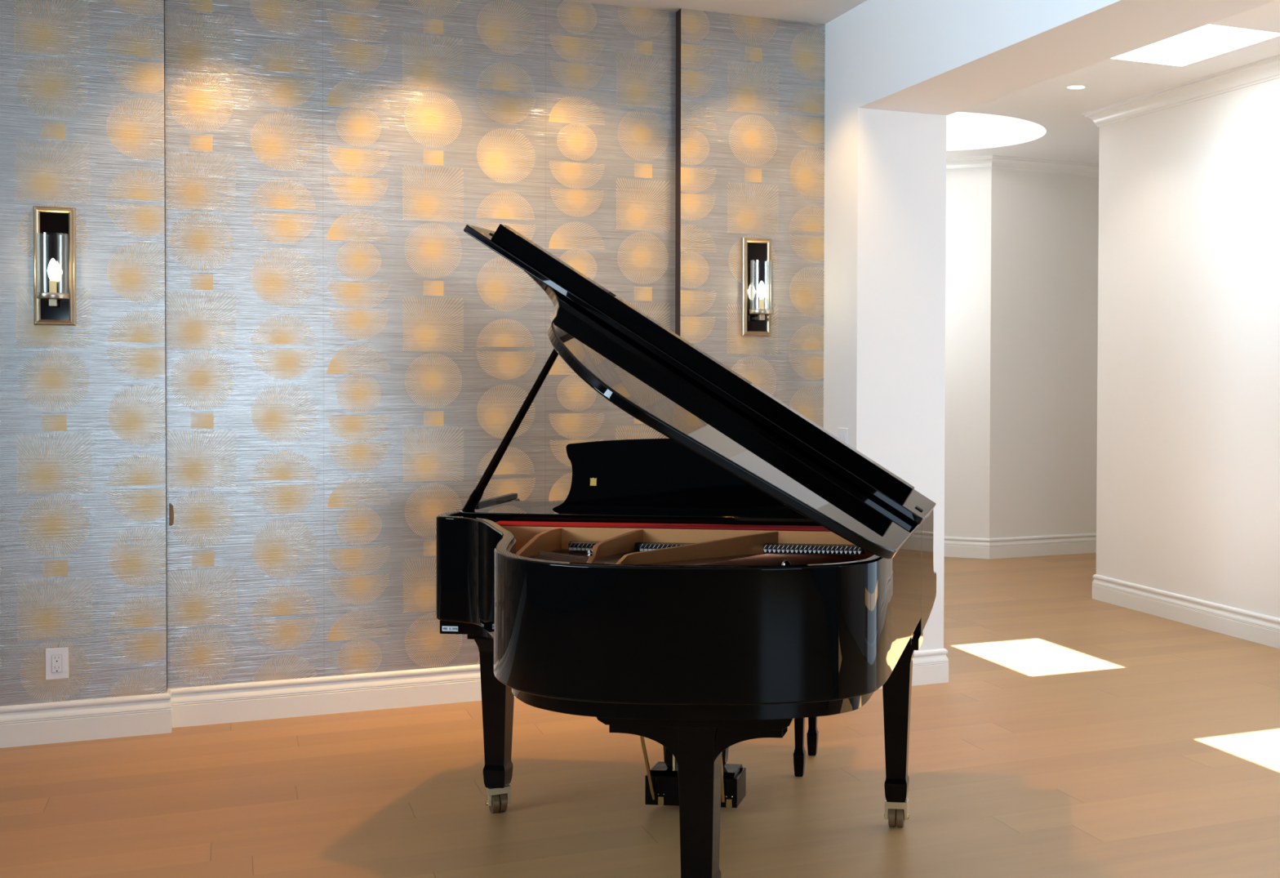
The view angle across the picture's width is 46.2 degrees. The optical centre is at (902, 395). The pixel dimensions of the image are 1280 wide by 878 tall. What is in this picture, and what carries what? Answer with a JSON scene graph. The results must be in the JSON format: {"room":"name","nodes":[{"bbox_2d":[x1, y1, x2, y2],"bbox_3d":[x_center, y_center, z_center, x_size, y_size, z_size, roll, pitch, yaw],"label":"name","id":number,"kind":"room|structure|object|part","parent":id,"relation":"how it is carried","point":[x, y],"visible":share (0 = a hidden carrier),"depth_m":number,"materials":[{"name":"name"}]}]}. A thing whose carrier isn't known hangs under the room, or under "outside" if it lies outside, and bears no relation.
{"room":"music room","nodes":[
{"label":"music room","id":0,"kind":"room"},
{"bbox_2d":[0,0,167,706],"bbox_3d":[-5.094,-0.206,5.016,4.580,3.126,0.307,0,1,-25],"label":"wall","id":1,"kind":"structure","parent":0,"point":[83,405],"depth_m":5.72,"materials":[{"name":"paper"}]},
{"bbox_2d":[33,205,75,325],"bbox_3d":[-3.268,-0.501,5.612,0.141,0.458,0.138,0,1,-25],"label":"wall sconce","id":2,"kind":"object","parent":1,"relation":"attached to","point":[54,227],"visible":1,"depth_m":5.66,"materials":[{"name":"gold metal"}]},
{"bbox_3d":[-3.262,-0.485,5.600,0.035,0.084,0.035,0,1,-25],"label":"bulb","id":3,"kind":"part","parent":2,"relation":"part of","materials":[{"name":"beige glass"}]},
{"bbox_3d":[-3.294,-0.502,5.668,0.101,0.418,0.010,0,1,-25],"label":"black panel","id":4,"kind":"part","parent":2,"relation":"part of","materials":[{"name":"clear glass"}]},
{"bbox_2d":[44,646,68,679],"bbox_3d":[-3.303,1.046,5.698,0.079,0.123,0.009,0,1,-25],"label":"wall outlet","id":5,"kind":"object","parent":1,"relation":"attached to","point":[56,658],"visible":1,"depth_m":5.70,"materials":[{"name":"white plastic"}]},
{"bbox_2d":[52,654,62,671],"bbox_3d":[-3.302,1.046,5.696,0.034,0.067,0.004,0,1,-25],"label":"receptacle","id":6,"kind":"object","parent":5,"relation":"attached to","point":[56,659],"depth_m":5.69,"materials":[{"name":"white plastic"}]},
{"bbox_2d":[164,0,675,688],"bbox_3d":[-2.072,-0.217,6.465,2.123,3.126,0.220,0,1,-25],"label":"wall","id":7,"kind":"structure","parent":0,"point":[346,363],"depth_m":6.25,"materials":[{"name":"paper"}]},
{"bbox_2d":[168,502,173,525],"bbox_3d":[-2.974,0.483,5.934,0.016,0.090,0.013,0,1,-25],"label":"door handle","id":8,"kind":"object","parent":7,"relation":"attached to","point":[171,506],"visible":1,"depth_m":5.93,"materials":[{"name":"metal"}]},
{"bbox_2d":[0,663,515,747],"bbox_3d":[-3.998,1.276,5.423,6.502,0.158,0.105,0,1,-25],"label":"baseboard","id":9,"kind":"structure","parent":7,"relation":"attached to","point":[195,705],"depth_m":6.03,"materials":[{"name":"white wood"}]},
{"bbox_2d":[0,552,1279,877],"bbox_3d":[-0.469,1.456,4.111,12.200,0.120,16.600,0,1,-25],"label":"floor","id":10,"kind":"structure","parent":0,"point":[1070,733],"depth_m":5.18,"materials":[{"name":"brown wood"}]},
{"bbox_2d":[435,223,936,877],"bbox_3d":[-0.726,0.444,4.379,1.602,1.892,1.963,0,1,6],"label":"grand piano","id":11,"kind":"object","parent":10,"relation":"on","point":[742,573],"visible":1,"depth_m":3.79,"materials":[{"name":"black paint"}]},
{"bbox_3d":[-1.426,0.563,5.136,0.054,0.380,0.605,0,1,6],"label":"arm","id":12,"kind":"part","parent":11,"relation":"part of","materials":[{"name":"black paint"}]},
{"bbox_3d":[-1.340,1.025,4.831,0.150,0.533,0.150,0,1,6],"label":"leg","id":13,"kind":"part","parent":11,"relation":"part of","materials":[{"name":"black paint"}]},
{"bbox_3d":[-0.778,0.517,4.062,1.472,0.035,1.078,0,1,6],"label":"iron plate","id":14,"kind":"part","parent":11,"relation":"part of","materials":[{"name":"brown metal"}]},
{"bbox_2d":[459,500,821,525],"bbox_3d":[-0.699,0.390,4.819,1.465,0.029,0.430,0,1,6],"label":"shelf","id":15,"kind":"object","parent":11,"relation":"attached to","point":[493,510],"depth_m":4.68,"materials":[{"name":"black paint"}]},
{"bbox_3d":[-0.784,1.005,4.884,0.080,0.490,0.050,0,1,6],"label":"lyre post","id":16,"kind":"part","parent":11,"relation":"part of","materials":[{"name":"black paint"}]},
{"bbox_3d":[-0.760,1.011,4.846,0.008,0.480,0.008,0,1,6],"label":"pedal rod","id":17,"kind":"part","parent":11,"relation":"part of","materials":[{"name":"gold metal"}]},
{"bbox_3d":[-0.525,1.055,3.786,0.150,0.518,0.150,0,1,6],"label":"leg","id":18,"kind":"part","parent":11,"relation":"part of","materials":[{"name":"black paint"}]},
{"bbox_3d":[-0.571,0.472,4.459,0.915,0.039,0.020,0,1,6],"label":"damper rail","id":19,"kind":"part","parent":11,"relation":"part of","materials":[{"name":"black"}]},
{"bbox_3d":[-0.596,1.007,4.865,0.080,0.490,0.050,0,1,6],"label":"lyre post","id":20,"kind":"part","parent":11,"relation":"part of","materials":[{"name":"black paint"}]},
{"bbox_3d":[-0.651,-0.037,4.035,1.359,0.862,1.311,0,1,6],"label":"lid","id":21,"kind":"part","parent":11,"relation":"part of","materials":[{"name":"black paint"}]},
{"bbox_3d":[-0.018,1.034,4.695,0.150,0.533,0.150,0,1,6],"label":"leg","id":22,"kind":"part","parent":11,"relation":"part of","materials":[{"name":"black paint"}]},
{"bbox_3d":[0.068,0.573,4.982,0.046,0.380,0.605,0,1,6],"label":"arm","id":23,"kind":"part","parent":11,"relation":"part of","materials":[{"name":"black paint"}]},
{"bbox_2d":[793,715,818,776],"bbox_3d":[-0.567,1.112,5.441,0.520,0.520,0.370,0,1,6],"label":"piano bench","id":24,"kind":"object","parent":10,"relation":"on","point":[799,753],"visible":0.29,"depth_m":5.26,"materials":[{"name":"black paint"}]},
{"bbox_3d":[-0.373,1.155,5.277,0.046,0.440,0.046,0,1,6],"label":"leg","id":25,"kind":"part","parent":24,"relation":"part of","materials":[{"name":"black paint"}]},
{"bbox_3d":[-0.343,1.151,5.565,0.046,0.440,0.046,0,1,6],"label":"leg","id":26,"kind":"part","parent":24,"relation":"part of","materials":[{"name":"black paint"}]},
{"bbox_2d":[567,0,866,24],"bbox_3d":[-1.452,-1.747,0.521,7.414,0.150,11.030,0,1,-25],"label":"ceiling","id":27,"kind":"structure","parent":0,"point":[816,11],"depth_m":6.67,"materials":[{"name":"white paint"}]},
{"bbox_2d":[675,8,825,428],"bbox_3d":[-0.768,-0.220,7.023,0.712,3.126,0.305,0,1,-25],"label":"wall","id":28,"kind":"structure","parent":0,"point":[750,90],"depth_m":6.87,"materials":[{"name":"paper"}]},
{"bbox_2d":[741,237,773,335],"bbox_3d":[-0.665,-0.509,6.821,0.141,0.458,0.138,0,1,-25],"label":"wall sconce","id":29,"kind":"object","parent":28,"relation":"attached to","point":[757,311],"visible":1,"depth_m":6.87,"materials":[{"name":"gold metal"}]},
{"bbox_3d":[-0.691,-0.511,6.878,0.101,0.418,0.010,0,1,-25],"label":"black panel","id":30,"kind":"part","parent":29,"relation":"part of","materials":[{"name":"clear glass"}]},
{"bbox_3d":[-0.659,-0.493,6.809,0.035,0.084,0.035,0,1,-25],"label":"bulb","id":31,"kind":"part","parent":29,"relation":"part of","materials":[{"name":"beige glass"}]},
{"bbox_2d":[946,111,1046,151],"bbox_3d":[0.140,-2.105,10.188,1.920,0.540,1.920,0,1,-25],"label":"skylight","id":32,"kind":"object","parent":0,"point":[965,131],"depth_m":10.96,"materials":[{"name":"white paint"}]},
{"bbox_2d":[944,168,1098,537],"bbox_3d":[0.266,-0.307,12.258,3.600,3.126,1.977,0,1,-25],"label":"wall","id":33,"kind":"structure","parent":0,"point":[1022,247],"depth_m":11.49,"materials":[{"name":"white paint"}]},
{"bbox_2d":[944,533,1096,558],"bbox_3d":[0.258,1.184,11.818,4.062,0.158,0.867,0,1,2],"label":"baseboard","id":34,"kind":"structure","parent":33,"relation":"attached to","point":[1082,543],"depth_m":11.50,"materials":[{"name":"white wood"}]},
{"bbox_2d":[946,155,1098,177],"bbox_3d":[0.276,-1.814,11.729,4.115,0.095,0.940,0,1,2],"label":"crown molding","id":35,"kind":"structure","parent":33,"relation":"attached to","point":[987,162],"depth_m":11.42,"materials":[{"name":"white"}]},
{"bbox_2d":[823,0,1277,650],"bbox_3d":[0.946,-0.171,4.708,0.450,3.126,5.950,0,1,-25],"label":"wall","id":36,"kind":"structure","parent":0,"point":[895,70],"depth_m":6.70,"materials":[{"name":"white paint"}]},
{"bbox_2d":[837,427,848,444],"bbox_3d":[-0.282,0.214,6.812,0.009,0.124,0.116,0,1,-25],"label":"light switch","id":37,"kind":"object","parent":36,"relation":"attached to","point":[842,433],"visible":0.48,"depth_m":6.79,"materials":[{"name":"white plastic"}]},
{"bbox_2d":[878,648,948,688],"bbox_3d":[-0.169,1.265,7.123,0.486,0.158,0.781,0,1,-25],"label":"baseboard","id":38,"kind":"structure","parent":36,"relation":"attached to","point":[930,666],"depth_m":6.83,"materials":[{"name":"white wood"}]},
{"bbox_2d":[946,0,1279,163],"bbox_3d":[2.910,-1.741,5.615,4.786,0.001,16.600,0,1,-25],"label":"ceiling","id":39,"kind":"structure","parent":0,"point":[1071,135],"depth_m":8.71,"materials":[{"name":"white paint"}]},
{"bbox_2d":[1064,84,1088,88],"bbox_3d":[1.010,-1.798,8.509,0.136,0.006,0.136,0,1,-25],"label":"recessed light","id":40,"kind":"object","parent":39,"relation":"in","point":[1073,86],"visible":1,"depth_m":8.50,"materials":[{"name":"white glass"}]},
{"bbox_2d":[1111,24,1279,66],"bbox_3d":[1.458,-2.005,7.431,0.810,0.450,1.135,0,1,-25],"label":"skylight","id":41,"kind":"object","parent":39,"relation":"attached to","point":[1208,41],"depth_m":7.82,"materials":[{"name":"white glass"}]},
{"bbox_2d":[1096,77,1279,617],"bbox_3d":[3.958,-0.141,3.812,0.220,3.126,12.389,0,1,-25],"label":"wall","id":42,"kind":"structure","parent":0,"point":[1188,478],"depth_m":8.45,"materials":[{"name":"white paint"}]},
{"bbox_2d":[1080,54,1279,127],"bbox_3d":[4.675,-1.661,4.271,2.085,0.095,12.274,0,1,-25],"label":"crown molding","id":43,"kind":"structure","parent":42,"relation":"attached to","point":[1268,68],"depth_m":8.41,"materials":[{"name":"white"}]},
{"bbox_2d":[1092,573,1279,648],"bbox_3d":[2.727,1.254,8.570,2.018,0.158,2.807,0,1,-25],"label":"baseboard","id":44,"kind":"structure","parent":42,"relation":"attached to","point":[1259,628],"depth_m":8.46,"materials":[{"name":"white wood"}]}
]}

